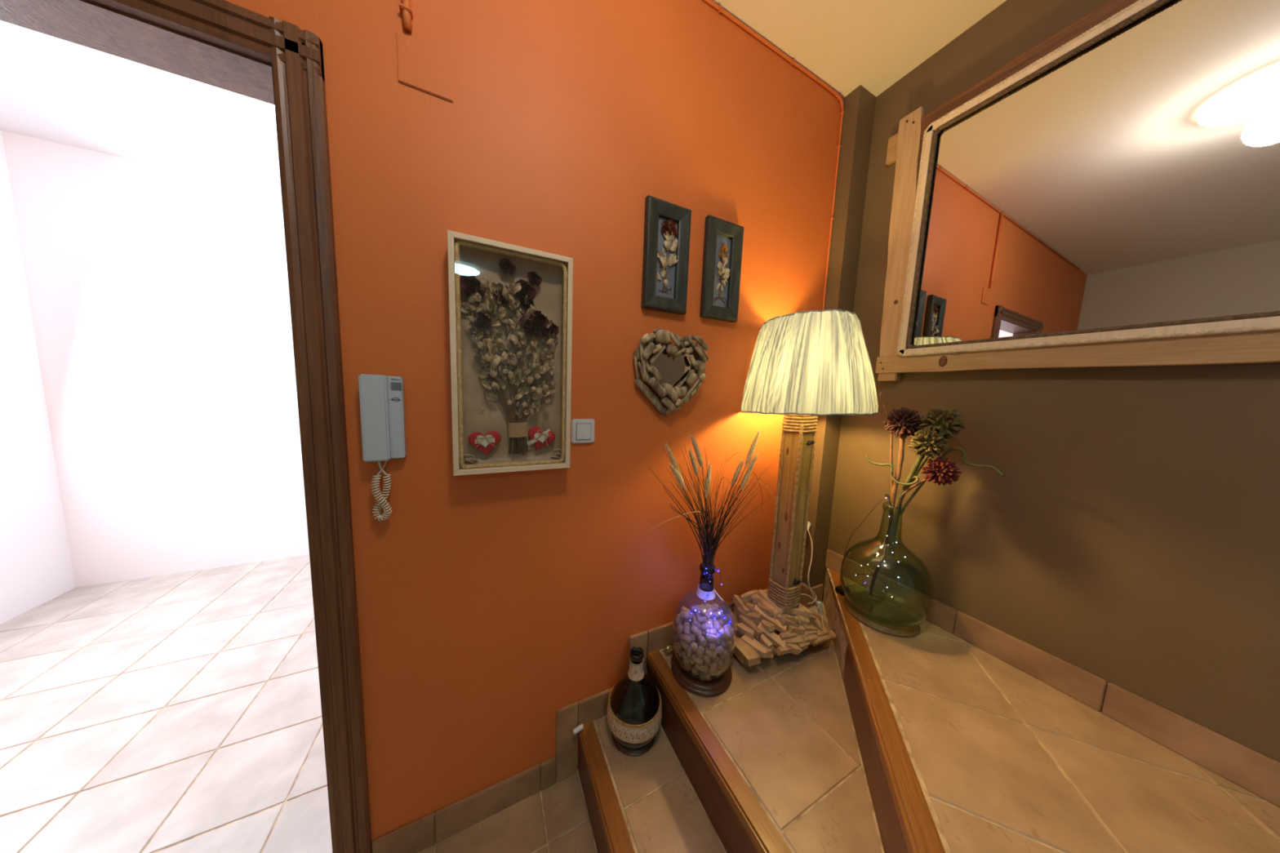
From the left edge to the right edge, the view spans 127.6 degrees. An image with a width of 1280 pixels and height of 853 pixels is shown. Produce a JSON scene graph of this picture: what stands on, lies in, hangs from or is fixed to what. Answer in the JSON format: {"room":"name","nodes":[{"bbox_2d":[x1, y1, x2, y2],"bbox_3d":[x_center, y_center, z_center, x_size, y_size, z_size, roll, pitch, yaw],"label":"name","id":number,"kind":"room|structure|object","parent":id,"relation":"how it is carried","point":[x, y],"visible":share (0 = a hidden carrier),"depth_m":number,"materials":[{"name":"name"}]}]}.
{"room":"entrance hallway","nodes":[
{"label":"entrance hallway","id":0,"kind":"room"},
{"bbox_2d":[0,129,75,624],"bbox_3d":[-3.171,-0.153,0.903,0.100,2.759,2.180,-1,7,-26],"label":"wall","id":1,"kind":"structure","parent":0,"point":[36,566],"depth_m":1.81,"materials":[{"name":"white paint"}]},
{"bbox_2d":[1,130,309,587],"bbox_3d":[-2.367,-0.300,2.557,3.000,2.759,0.100,-1,7,-26],"label":"wall","id":2,"kind":"structure","parent":0,"point":[159,298],"depth_m":2.09,"materials":[{"name":"white paint"}]},
{"bbox_2d":[0,555,597,852],"bbox_3d":[-0.728,1.444,-0.243,4.628,0.081,7.076,-1,7,-26],"label":"floor","id":3,"kind":"structure","parent":0,"point":[178,713],"depth_m":1.25,"materials":[{"name":"tile"}]},
{"bbox_2d":[577,567,1279,852],"bbox_3d":[0.698,1.076,0.702,1.274,0.570,1.599,-1,7,-26],"label":"staircase","id":4,"kind":"structure","parent":3,"relation":"on","point":[929,741],"depth_m":0.84,"materials":[{"name":"tile"}]},
{"bbox_2d":[573,724,583,734],"bbox_3d":[-0.220,1.077,1.120,0.041,0.017,0.017,-2,8,-37],"label":"stub","id":5,"kind":"object","parent":4,"relation":"on","point":[580,727],"visible":1,"depth_m":1.11,"materials":[{"name":"grey"}]},
{"bbox_2d":[611,733,655,756],"bbox_3d":[-0.023,1.089,1.129,0.160,0.011,0.160,-1,7,-26],"label":"stand","id":6,"kind":"object","parent":4,"relation":"on","point":[628,752],"visible":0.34,"depth_m":1.06,"materials":[{"name":"brown wood"}]},
{"bbox_2d":[606,646,662,749],"bbox_3d":[-0.017,0.933,1.112,0.198,0.300,0.198,-1,7,-26],"label":"bottle","id":7,"kind":"object","parent":6,"relation":"on","point":[634,704],"visible":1,"depth_m":1.06,"materials":[{"name":"green glass"}]},
{"bbox_2d":[671,651,732,697],"bbox_3d":[0.229,0.896,1.179,0.224,0.026,0.224,-1,7,-26],"label":"stand","id":8,"kind":"object","parent":4,"relation":"on","point":[717,686],"visible":0.6,"depth_m":1.10,"materials":[{"name":"brown wood"}]},
{"bbox_2d":[671,563,735,680],"bbox_3d":[0.237,0.692,1.157,0.227,0.382,0.227,-1,7,-26],"label":"bottle","id":9,"kind":"object","parent":8,"relation":"on","point":[705,580],"visible":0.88,"depth_m":1.12,"materials":[{"name":"clear glass"}]},
{"bbox_2d":[674,641,681,653],"bbox_3d":[0.137,0.808,1.151,0.022,0.026,0.040,1,6,-12],"label":"cork","id":10,"kind":"object","parent":9,"relation":"in","point":[677,650],"visible":0.8,"depth_m":1.13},
{"bbox_2d":[674,633,679,641],"bbox_3d":[0.144,0.774,1.162,0.037,0.040,0.022,7,8,39],"label":"cork","id":11,"kind":"object","parent":10,"relation":"on","point":[677,638],"visible":0.51,"depth_m":1.16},
{"bbox_2d":[676,624,683,637],"bbox_3d":[0.145,0.741,1.141,0.021,0.039,0.024,2,6,-6],"label":"cork","id":12,"kind":"object","parent":9,"relation":"in","point":[679,628],"visible":0.86,"depth_m":1.13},
{"bbox_2d":[676,641,688,648],"bbox_3d":[0.154,0.790,1.138,0.040,0.026,0.022,0,6,-17],"label":"cork","id":13,"kind":"object","parent":9,"relation":"in","point":[678,644],"visible":0.46,"depth_m":1.13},
{"bbox_2d":[688,634,695,640],"bbox_3d":[0.178,0.756,1.128,0.040,0.029,0.022,4,7,20],"label":"cork","id":14,"kind":"object","parent":13,"relation":"on","point":[693,636],"visible":0.51,"depth_m":1.12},
{"bbox_2d":[684,622,689,635],"bbox_3d":[0.169,0.731,1.135,0.022,0.034,0.041,3,6,7],"label":"cork","id":15,"kind":"object","parent":14,"relation":"on","point":[686,625],"visible":0.96,"depth_m":1.13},
{"bbox_2d":[679,639,688,650],"bbox_3d":[0.156,0.768,1.112,0.022,0.022,0.037,0,5,-23],"label":"cork","id":16,"kind":"object","parent":9,"relation":"in","point":[685,646],"visible":0.86,"depth_m":1.10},
{"bbox_2d":[680,634,691,643],"bbox_3d":[0.161,0.745,1.107,0.041,0.030,0.022,7,8,40],"label":"cork","id":17,"kind":"object","parent":16,"relation":"on","point":[684,637],"visible":1,"depth_m":1.10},
{"bbox_2d":[680,661,689,671],"bbox_3d":[0.162,0.856,1.125,0.022,0.035,0.041,0,7,-22],"label":"cork","id":18,"kind":"object","parent":9,"relation":"in","point":[686,667],"visible":0.79,"depth_m":1.11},
{"bbox_2d":[680,650,689,664],"bbox_3d":[0.160,0.817,1.113,0.022,0.039,0.039,-1,7,-24],"label":"cork","id":19,"kind":"object","parent":18,"relation":"on","point":[686,660],"visible":1,"depth_m":1.10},
{"bbox_2d":[680,606,690,611],"bbox_3d":[0.177,0.717,1.222,0.041,0.034,0.022,2,6,1],"label":"cork","id":20,"kind":"object","parent":9,"relation":"in","point":[682,608],"visible":0.54,"depth_m":1.22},
{"bbox_2d":[680,611,690,619],"bbox_3d":[0.167,0.699,1.165,0.038,0.022,0.022,3,6,10],"label":"cork","id":21,"kind":"object","parent":9,"relation":"in","point":[683,615],"visible":0.86,"depth_m":1.16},
{"bbox_2d":[685,644,693,657],"bbox_3d":[0.173,0.793,1.114,0.022,0.041,0.036,-1,7,-25],"label":"cork","id":22,"kind":"object","parent":9,"relation":"in","point":[689,652],"visible":0.78,"depth_m":1.10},
{"bbox_2d":[688,657,695,665],"bbox_3d":[0.184,0.828,1.128,0.022,0.036,0.041,-2,7,-33],"label":"cork","id":23,"kind":"object","parent":9,"relation":"in","point":[691,661],"visible":0.36,"depth_m":1.11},
{"label":"cork","id":24,"kind":"object","parent":23,"relation":"on","visible":0},
{"label":"cork","id":25,"kind":"object","parent":24,"relation":"on","visible":0},
{"label":"cork","id":26,"kind":"object","parent":25,"relation":"on","visible":0},
{"bbox_2d":[690,624,702,635],"bbox_3d":[0.200,0.729,1.124,0.041,0.032,0.022,6,7,28],"label":"cork","id":27,"kind":"object","parent":26,"relation":"on","point":[695,630],"visible":1,"depth_m":1.12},
{"bbox_2d":[691,619,702,630],"bbox_3d":[0.207,0.722,1.145,0.041,0.034,0.022,5,7,23],"label":"cork","id":28,"kind":"object","parent":26,"relation":"on","point":[697,624],"visible":0.76,"depth_m":1.14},
{"bbox_2d":[690,604,700,612],"bbox_3d":[0.223,0.724,1.252,0.038,0.024,0.022,1,6,-11],"label":"cork","id":29,"kind":"object","parent":9,"relation":"in","point":[696,606],"visible":0.62,"depth_m":1.25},
{"bbox_2d":[692,670,703,675],"bbox_3d":[0.206,0.874,1.123,0.038,0.023,0.022,2,6,-7],"label":"cork","id":30,"kind":"object","parent":9,"relation":"in","point":[699,671],"visible":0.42,"depth_m":1.11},
{"bbox_2d":[691,662,698,675],"bbox_3d":[0.196,0.855,1.112,0.022,0.022,0.037,5,6,23],"label":"cork","id":31,"kind":"object","parent":30,"relation":"on","point":[694,671],"visible":0.64,"depth_m":1.10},
{"bbox_2d":[695,615,706,622],"bbox_3d":[0.226,0.710,1.158,0.041,0.031,0.022,0,6,-18],"label":"cork","id":32,"kind":"object","parent":9,"relation":"in","point":[699,619],"visible":0.94,"depth_m":1.15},
{"bbox_2d":[695,662,707,672],"bbox_3d":[0.211,0.826,1.081,0.037,0.022,0.022,7,8,27],"label":"cork","id":33,"kind":"object","parent":9,"relation":"in","point":[703,668],"visible":0.91,"depth_m":1.07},
{"bbox_2d":[691,653,703,665],"bbox_3d":[0.199,0.801,1.083,0.038,0.024,0.022,6,7,33],"label":"cork","id":34,"kind":"object","parent":33,"relation":"on","point":[695,658],"visible":0.98,"depth_m":1.07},
{"bbox_2d":[690,641,698,653],"bbox_3d":[0.191,0.764,1.089,0.022,0.040,0.037,8,9,44],"label":"cork","id":35,"kind":"object","parent":34,"relation":"on","point":[694,646],"visible":0.93,"depth_m":1.08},
{"bbox_2d":[696,644,705,658],"bbox_3d":[0.208,0.770,1.077,0.027,0.040,0.022,5,7,22],"label":"cork","id":36,"kind":"object","parent":34,"relation":"on","point":[701,648],"visible":1,"depth_m":1.07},
{"bbox_2d":[697,635,706,645],"bbox_3d":[0.216,0.741,1.091,0.022,0.030,0.041,1,6,-10],"label":"cork","id":37,"kind":"object","parent":9,"relation":"in","point":[701,639],"visible":1,"depth_m":1.08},
{"bbox_2d":[699,672,711,680],"bbox_3d":[0.229,0.873,1.099,0.040,0.028,0.022,3,6,10],"label":"cork","id":38,"kind":"object","parent":9,"relation":"in","point":[703,675],"visible":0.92,"depth_m":1.09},
{"bbox_2d":[703,654,710,666],"bbox_3d":[0.229,0.799,1.076,0.022,0.041,0.034,6,7,33],"label":"cork","id":39,"kind":"object","parent":9,"relation":"in","point":[706,658],"visible":1,"depth_m":1.07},
{"bbox_2d":[701,621,712,630],"bbox_3d":[0.239,0.710,1.121,0.041,0.035,0.022,4,7,20],"label":"cork","id":40,"kind":"object","parent":9,"relation":"in","point":[706,625],"visible":0.98,"depth_m":1.11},
{"bbox_2d":[704,607,713,619],"bbox_3d":[0.258,0.701,1.181,0.022,0.035,0.041,8,8,41],"label":"cork","id":41,"kind":"object","parent":9,"relation":"in","point":[709,611],"visible":0.99,"depth_m":1.18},
{"bbox_2d":[688,567,731,635],"bbox_3d":[0.251,0.606,1.097,0.155,0.202,0.093,-1,7,-26],"label":"fairy lights","id":42,"kind":"object","parent":9,"relation":"in","point":[717,571],"visible":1,"depth_m":1.08,"materials":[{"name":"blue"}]},
{"bbox_2d":[704,647,716,658],"bbox_3d":[0.241,0.772,1.073,0.040,0.027,0.022,4,7,20],"label":"cork","id":43,"kind":"object","parent":9,"relation":"in","point":[712,654],"visible":1,"depth_m":1.07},
{"bbox_2d":[709,641,715,651],"bbox_3d":[0.248,0.747,1.081,0.022,0.026,0.040,4,6,13],"label":"cork","id":44,"kind":"object","parent":43,"relation":"on","point":[712,645],"visible":0.62,"depth_m":1.07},
{"bbox_2d":[705,633,717,643],"bbox_3d":[0.244,0.723,1.076,0.039,0.025,0.022,3,6,11],"label":"cork","id":45,"kind":"object","parent":9,"relation":"in","point":[710,637],"visible":0.98,"depth_m":1.07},
{"bbox_2d":[648,428,777,569],"bbox_3d":[0.255,0.281,1.097,0.536,0.552,0.166,-1,7,-26],"label":"dried grass","id":46,"kind":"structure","parent":9,"relation":"in","point":[708,559],"depth_m":1.10,"materials":[{"name":"plant"}]},
{"bbox_2d":[709,661,716,675],"bbox_3d":[0.252,0.832,1.081,0.022,0.038,0.021,0,7,-21],"label":"cork","id":47,"kind":"object","parent":9,"relation":"in","point":[713,665],"visible":1,"depth_m":1.07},
{"bbox_2d":[709,612,717,620],"bbox_3d":[0.275,0.717,1.183,0.035,0.041,0.022,7,8,37],"label":"cork","id":48,"kind":"object","parent":9,"relation":"in","point":[715,614],"visible":0.54,"depth_m":1.18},
{"bbox_2d":[709,655,719,662],"bbox_3d":[0.256,0.802,1.099,0.041,0.034,0.022,7,8,35],"label":"cork","id":49,"kind":"object","parent":9,"relation":"in","point":[716,660],"visible":0.5,"depth_m":1.09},
{"bbox_2d":[703,640,709,648],"bbox_3d":[0.241,0.765,1.103,0.041,0.034,0.022,0,6,-18],"label":"cork","id":50,"kind":"object","parent":49,"relation":"on","point":[708,642],"visible":0.21,"depth_m":1.09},
{"bbox_2d":[704,628,716,635],"bbox_3d":[0.247,0.721,1.102,0.039,0.025,0.022,0,6,-17],"label":"cork","id":51,"kind":"object","parent":50,"relation":"on","point":[711,632],"visible":0.84,"depth_m":1.10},
{"bbox_2d":[714,645,724,654],"bbox_3d":[0.270,0.772,1.086,0.041,0.036,0.022,3,6,11],"label":"cork","id":52,"kind":"object","parent":49,"relation":"on","point":[719,649],"visible":0.7,"depth_m":1.08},
{"bbox_2d":[713,619,719,631],"bbox_3d":[0.275,0.715,1.133,0.022,0.024,0.039,4,6,15],"label":"cork","id":53,"kind":"object","parent":9,"relation":"in","point":[716,623],"visible":0.99,"depth_m":1.12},
{"bbox_2d":[715,608,723,619],"bbox_3d":[0.299,0.716,1.201,0.041,0.030,0.022,-2,7,-34],"label":"cork","id":54,"kind":"object","parent":9,"relation":"in","point":[718,612],"visible":0.72,"depth_m":1.20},
{"bbox_2d":[715,666,724,676],"bbox_3d":[0.278,0.855,1.101,0.039,0.038,0.022,1,6,-13],"label":"cork","id":55,"kind":"object","parent":9,"relation":"in","point":[718,672],"visible":0.66,"depth_m":1.09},
{"bbox_2d":[716,654,723,669],"bbox_3d":[0.278,0.823,1.101,0.022,0.031,0.041,2,6,0],"label":"cork","id":56,"kind":"object","parent":9,"relation":"in","point":[719,664],"visible":0.74,"depth_m":1.09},
{"bbox_2d":[719,648,728,659],"bbox_3d":[0.291,0.792,1.095,0.022,0.041,0.032,-1,7,-27],"label":"cork","id":57,"kind":"object","parent":9,"relation":"in","point":[722,655],"visible":0.92,"depth_m":1.09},
{"bbox_2d":[720,639,730,647],"bbox_3d":[0.298,0.755,1.096,0.041,0.036,0.022,-2,8,-36],"label":"cork","id":58,"kind":"object","parent":9,"relation":"in","point":[727,644],"visible":0.89,"depth_m":1.09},
{"bbox_2d":[719,628,728,642],"bbox_3d":[0.290,0.720,1.085,0.036,0.041,0.022,2,6,-2],"label":"cork","id":59,"kind":"object","parent":58,"relation":"on","point":[724,636],"visible":0.99,"depth_m":1.08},
{"bbox_2d":[723,625,731,638],"bbox_3d":[0.311,0.729,1.119,0.022,0.035,0.041,2,6,-4],"label":"cork","id":60,"kind":"object","parent":58,"relation":"on","point":[726,629],"visible":0.76,"depth_m":1.11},
{"bbox_2d":[722,653,729,666],"bbox_3d":[0.304,0.822,1.113,0.022,0.040,0.038,5,7,25],"label":"cork","id":61,"kind":"object","parent":9,"relation":"in","point":[726,660],"visible":0.66,"depth_m":1.10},
{"bbox_2d":[727,640,733,652],"bbox_3d":[0.319,0.782,1.122,0.031,0.041,0.022,0,6,-16],"label":"cork","id":62,"kind":"object","parent":9,"relation":"in","point":[730,649],"visible":0.66,"depth_m":1.11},
{"bbox_2d":[728,626,733,640],"bbox_3d":[0.327,0.745,1.131,0.022,0.041,0.030,3,6,4],"label":"cork","id":63,"kind":"object","parent":62,"relation":"on","point":[731,629],"visible":0.69,"depth_m":1.12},
{"label":"cork","id":64,"kind":"object","parent":9,"relation":"in","visible":0},
{"label":"cork","id":65,"kind":"object","parent":64,"relation":"on","visible":0},
{"label":"cork","id":66,"kind":"object","parent":65,"relation":"on","visible":0},
{"bbox_2d":[699,608,707,615],"bbox_3d":[0.247,0.707,1.199,0.039,0.026,0.022,-1,7,-26],"label":"cork","id":67,"kind":"object","parent":66,"relation":"on","point":[703,611],"visible":0.61,"depth_m":1.19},
{"label":"cork","id":68,"kind":"object","parent":65,"relation":"on","visible":0},
{"label":"cork","id":69,"kind":"object","parent":68,"relation":"on","visible":0},
{"bbox_2d":[705,618,713,625],"bbox_3d":[0.255,0.716,1.150,0.022,0.035,0.041,7,8,35],"label":"cork","id":70,"kind":"object","parent":69,"relation":"on","point":[708,620],"visible":0.57,"depth_m":1.14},
{"label":"cork","id":71,"kind":"object","parent":9,"relation":"in","visible":0},
{"label":"cork","id":72,"kind":"object","parent":71,"relation":"on","visible":0},
{"bbox_3d":[0.166,0.767,1.205,0.022,0.037,0.022,8,0,43],"label":"cork","id":73,"kind":"object","parent":72,"relation":"on","visible":0},
{"bbox_2d":[682,618,689,623],"bbox_3d":[0.173,0.733,1.183,0.022,0.035,0.041,2,6,-6],"label":"cork","id":74,"kind":"object","parent":73,"relation":"on","point":[684,620],"visible":0.6,"depth_m":1.17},
{"bbox_2d":[684,609,693,619],"bbox_3d":[0.184,0.710,1.186,0.022,0.027,0.040,-3,8,-38],"label":"cork","id":75,"kind":"object","parent":74,"relation":"on","point":[686,611],"visible":0.58,"depth_m":1.17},
{"label":"cork","id":76,"kind":"object","parent":9,"relation":"in","visible":0},
{"label":"cork","id":77,"kind":"object","parent":76,"relation":"on","visible":0},
{"bbox_2d":[717,614,727,622],"bbox_3d":[0.312,0.737,1.200,0.040,0.038,0.022,2,6,1],"label":"cork","id":78,"kind":"object","parent":77,"relation":"on","point":[722,620],"visible":0.5,"depth_m":1.19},
{"label":"cork","id":79,"kind":"object","parent":9,"relation":"in","visible":0},
{"label":"cork","id":80,"kind":"object","parent":79,"relation":"on","visible":0},
{"bbox_2d":[704,603,715,612],"bbox_3d":[0.272,0.705,1.222,0.022,0.026,0.040,-2,7,-33],"label":"cork","id":81,"kind":"object","parent":80,"relation":"on","point":[707,606],"visible":0.67,"depth_m":1.22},
{"bbox_2d":[710,603,718,609],"bbox_3d":[0.288,0.708,1.234,0.041,0.036,0.022,8,9,44],"label":"cork","id":82,"kind":"object","parent":80,"relation":"on","point":[716,605],"visible":0.55,"depth_m":1.22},
{"label":"cork","id":83,"kind":"object","parent":9,"relation":"in","visible":0},
{"label":"cork","id":84,"kind":"object","parent":83,"relation":"on","visible":0},
{"bbox_2d":[675,613,682,624],"bbox_3d":[0.145,0.721,1.178,0.022,0.022,0.037,5,8,24],"label":"cork","id":85,"kind":"object","parent":84,"relation":"on","point":[678,620],"visible":0.84,"depth_m":1.17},
{"label":"cork","id":86,"kind":"object","parent":9,"relation":"in","visible":0},
{"bbox_2d":[715,632,721,646],"bbox_3d":[0.272,0.742,1.097,0.026,0.040,0.022,4,6,15],"label":"cork","id":87,"kind":"object","parent":86,"relation":"on","point":[719,637],"visible":0.61,"depth_m":1.09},
{"label":"cork","id":88,"kind":"object","parent":9,"relation":"in","visible":0},
{"label":"cork","id":89,"kind":"object","parent":88,"relation":"on","visible":0},
{"bbox_2d":[695,604,705,613],"bbox_3d":[0.236,0.715,1.229,0.040,0.029,0.022,-3,8,-42],"label":"cork","id":90,"kind":"object","parent":89,"relation":"on","point":[701,606],"visible":0.76,"depth_m":1.23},
{"bbox_2d":[724,309,878,666],"bbox_3d":[0.654,0.254,1.241,0.580,1.324,0.408,-1,7,-26],"label":"floor lamp","id":91,"kind":"object","parent":4,"relation":"on","point":[805,366],"visible":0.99,"depth_m":1.17,"materials":[{"name":"fabric"}]},
{"bbox_2d":[816,600,824,613],"bbox_3d":[0.817,0.822,1.428,0.035,0.052,0.019,7,8,37],"label":"switch","id":92,"kind":"object","parent":91,"relation":"attached to","point":[820,611],"depth_m":1.42,"materials":[{"name":"grey plastic"}]},
{"bbox_2d":[844,593,919,637],"bbox_3d":[0.945,0.733,1.240,0.238,0.018,0.238,-1,7,-26],"label":"stand","id":93,"kind":"object","parent":4,"relation":"on","point":[886,611],"visible":0.83,"depth_m":1.21,"materials":[{"name":"brown wood"}]},
{"bbox_2d":[840,502,934,627],"bbox_3d":[0.954,0.509,1.216,0.286,0.429,0.286,-1,7,-26],"label":"vase","id":94,"kind":"object","parent":93,"relation":"on","point":[876,537],"visible":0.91,"depth_m":1.18,"materials":[{"name":"green glass"}]},
{"bbox_2d":[835,493,906,595],"bbox_3d":[0.905,0.494,1.248,0.086,0.482,0.250,2,6,-2],"label":"lights","id":95,"kind":"object","parent":94,"relation":"in","point":[838,589],"visible":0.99,"depth_m":1.21,"materials":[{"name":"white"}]},
{"bbox_2d":[879,391,893,492],"bbox_3d":[0.947,0.127,1.214,0.018,0.517,0.103,-1,7,-26],"label":"bare branch","id":96,"kind":"object","parent":94,"relation":"in","point":[880,393],"visible":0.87,"depth_m":1.19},
{"bbox_2d":[865,455,919,485],"bbox_3d":[0.947,0.207,1.196,0.039,0.162,0.183,-1,7,-26],"label":"tendrils","id":97,"kind":"object","parent":94,"relation":"in","point":[917,477],"visible":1,"depth_m":1.18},
{"bbox_2d":[879,406,921,561],"bbox_3d":[0.964,0.228,1.189,0.113,0.603,0.113,-1,7,-26],"label":"flower","id":98,"kind":"object","parent":94,"relation":"in","point":[904,422],"visible":0.99,"depth_m":1.16,"materials":[{"name":"plant"}]},
{"bbox_2d":[885,427,949,568],"bbox_3d":[0.976,0.279,1.121,0.100,0.555,0.139,-1,7,-26],"label":"flower","id":99,"kind":"object","parent":94,"relation":"in","point":[927,442],"visible":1,"depth_m":1.09,"materials":[{"name":"plant"}]},
{"bbox_2d":[887,456,961,546],"bbox_3d":[0.992,0.283,1.112,0.092,0.371,0.177,-1,7,-26],"label":"flower","id":100,"kind":"object","parent":94,"relation":"in","point":[939,470],"visible":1,"depth_m":1.05,"materials":[{"name":"plant"}]},
{"bbox_2d":[892,405,965,559],"bbox_3d":[1.024,0.224,1.116,0.140,0.590,0.116,4,6,16],"label":"flower","id":101,"kind":"object","parent":94,"relation":"in","point":[945,421],"visible":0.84,"depth_m":1.07,"materials":[{"name":"plant"}]},
{"bbox_2d":[898,447,1005,515],"bbox_3d":[1.049,0.207,1.070,0.032,0.278,0.249,-1,7,-30],"label":"tendrils","id":102,"kind":"object","parent":94,"relation":"in","point":[962,450],"visible":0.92,"depth_m":1.05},
{"bbox_2d":[0,0,1006,192],"bbox_3d":[-0.292,-1.327,-0.424,4.135,0.080,7.000,-1,7,-26],"label":"ceiling","id":103,"kind":"structure","parent":0,"point":[53,89],"depth_m":1.43,"materials":[{"name":"white paint"}]},
{"bbox_2d":[225,0,843,844],"bbox_3d":[-0.765,-0.049,0.807,3.935,2.759,0.120,-1,7,-26],"label":"wall","id":104,"kind":"structure","parent":0,"point":[490,606],"depth_m":0.97,"materials":[{"name":"orange paint"}]},
{"bbox_2d":[0,0,372,852],"bbox_3d":[-1.171,0.226,0.632,0.941,2.118,0.147,-1,7,-26],"label":"door frame","id":105,"kind":"structure","parent":104,"relation":"in","point":[223,44],"depth_m":0.69,"materials":[{"name":"brown wood"}]},
{"bbox_2d":[358,373,406,521],"bbox_3d":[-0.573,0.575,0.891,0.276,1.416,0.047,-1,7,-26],"label":"intercom","id":106,"kind":"object","parent":104,"relation":"attached to","point":[382,405],"visible":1,"depth_m":0.77,"materials":[{"name":"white plastic"}]},
{"bbox_2d":[398,0,413,32],"bbox_3d":[-0.531,-1.167,0.703,0.024,0.494,0.022,-1,7,-26],"label":"stub","id":107,"kind":"object","parent":104,"relation":"attached to","point":[405,6],"visible":1,"depth_m":0.72,"materials":[{"name":"orange paint"}]},
{"bbox_2d":[396,31,453,102],"bbox_3d":[-0.515,-0.862,0.757,0.111,0.105,0.004,-1,7,-26],"label":"junction cover","id":108,"kind":"object","parent":104,"relation":"attached to","point":[424,67],"visible":1,"depth_m":0.75,"materials":[{"name":"orange paint"}]},
{"bbox_2d":[447,230,573,475],"bbox_3d":[-0.354,-0.179,0.890,0.308,0.611,0.060,-1,7,-26],"label":"shadow box","id":109,"kind":"object","parent":104,"relation":"attached to","point":[472,412],"visible":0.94,"depth_m":0.89,"materials":[{"name":"brown wood"}]},
{"bbox_2d":[467,431,501,456],"bbox_3d":[-0.434,0.050,0.880,0.084,0.073,0.025,-1,7,-26],"label":"heart ornament","id":110,"kind":"object","parent":109,"relation":"in","point":[485,444],"visible":1,"depth_m":0.88,"materials":[{"name":"red fabric"}]},
{"bbox_2d":[459,257,559,455],"bbox_3d":[-0.363,-0.187,0.891,0.266,0.545,0.073,-1,7,-26],"label":"bouquet","id":111,"kind":"object","parent":109,"relation":"in","point":[471,286],"visible":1,"depth_m":0.88,"materials":[{"name":"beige plant"}]},
{"bbox_2d":[527,426,555,451],"bbox_3d":[-0.295,0.037,0.947,0.084,0.076,0.025,-1,7,-26],"label":"heart ornament","id":112,"kind":"object","parent":109,"relation":"in","point":[539,438],"visible":1,"depth_m":0.94,"materials":[{"name":"red fabric"}]},
{"bbox_2d":[372,599,750,852],"bbox_3d":[0.020,1.034,1.255,1.721,0.472,0.012,-1,7,-26],"label":"baseboard","id":113,"kind":"structure","parent":104,"relation":"attached to","point":[419,835],"depth_m":1.07,"materials":[{"name":"tile"}]},
{"bbox_2d":[571,418,595,443],"bbox_3d":[-0.184,0.015,1.025,0.076,0.080,0.013,-1,7,-26],"label":"light switch","id":114,"kind":"object","parent":104,"relation":"attached to","point":[582,429],"visible":1,"depth_m":1.02,"materials":[{"name":"grey plastic"}]},
{"bbox_2d":[640,195,691,315],"bbox_3d":[0.092,-0.576,1.078,0.170,0.349,0.026,-1,7,-26],"label":"picture frame","id":115,"kind":"object","parent":104,"relation":"attached to","point":[657,211],"visible":1,"depth_m":1.07,"materials":[{"name":"black wood"}]},
{"bbox_2d":[656,218,678,293],"bbox_3d":[0.093,-0.585,1.080,0.085,0.244,0.041,-1,7,-26],"label":"sprig","id":116,"kind":"object","parent":115,"relation":"in","point":[668,229],"visible":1,"depth_m":1.08,"materials":[{"name":"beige plant"}]},
{"bbox_2d":[633,328,708,415],"bbox_3d":[0.117,-0.187,1.123,0.302,0.301,0.052,-1,7,-26],"label":"mirror","id":117,"kind":"object","parent":104,"relation":"attached to","point":[671,370],"visible":1,"depth_m":1.11,"materials":[{"name":"brown wood"}]},
{"bbox_2d":[648,349,695,387],"bbox_3d":[0.117,-0.185,1.136,0.200,0.181,0.002,-1,7,-26],"label":"mirror glass","id":118,"kind":"object","parent":117,"relation":"attached to","point":[673,370],"depth_m":1.13,"materials":[{"name":"mirror"}]},
{"bbox_2d":[699,214,743,322],"bbox_3d":[0.310,-0.584,1.183,0.166,0.350,0.026,-1,7,-26],"label":"picture frame","id":119,"kind":"object","parent":104,"relation":"attached to","point":[717,231],"visible":1,"depth_m":1.18,"materials":[{"name":"black wood"}]},
{"bbox_2d":[713,243,729,303],"bbox_3d":[0.310,-0.577,1.185,0.064,0.215,0.033,-1,7,-26],"label":"sprig","id":120,"kind":"object","parent":119,"relation":"in","point":[722,268],"visible":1,"depth_m":1.19,"materials":[{"name":"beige plant"}]},
{"bbox_2d":[703,0,844,310],"bbox_3d":[-0.682,-0.462,0.719,3.418,1.905,0.016,-1,7,-26],"label":"cable","id":121,"kind":"object","parent":104,"relation":"attached to","point":[711,2],"visible":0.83,"depth_m":1.31,"materials":[{"name":"orange paint"}]},
{"bbox_2d":[800,583,823,608],"bbox_3d":[0.859,0.842,1.596,0.107,0.098,0.070,-1,7,-26],"label":"baseboard","id":122,"kind":"object","parent":104,"relation":"attached to","point":[818,589],"visible":0.64,"depth_m":1.56,"materials":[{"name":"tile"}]},
{"bbox_2d":[798,84,875,595],"bbox_3d":[0.911,-0.272,1.494,0.115,2.333,0.070,-1,7,-26],"label":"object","id":123,"kind":"structure","parent":104,"relation":"attached to","point":[859,105],"depth_m":1.41,"materials":[{"name":"brown paint"}]},
{"bbox_2d":[822,0,1279,763],"bbox_3d":[1.487,0.065,0.569,0.100,2.759,2.300,-1,7,-26],"label":"wall","id":124,"kind":"structure","parent":0,"point":[1129,536],"depth_m":0.90,"materials":[{"name":"brown paint"}]},
{"bbox_2d":[825,549,1279,807],"bbox_3d":[1.247,0.740,0.951,0.012,0.093,1.416,-1,7,-26],"label":"baseboard","id":125,"kind":"structure","parent":124,"relation":"attached to","point":[1258,774],"depth_m":0.88,"materials":[{"name":"tile"}]},
{"bbox_2d":[875,0,1279,381],"bbox_3d":[1.260,-0.647,0.828,0.063,1.030,1.180,-1,7,-26],"label":"wall mirror","id":126,"kind":"object","parent":124,"relation":"attached to","point":[1108,195],"visible":1,"depth_m":0.85,"materials":[{"name":"brown wood"}]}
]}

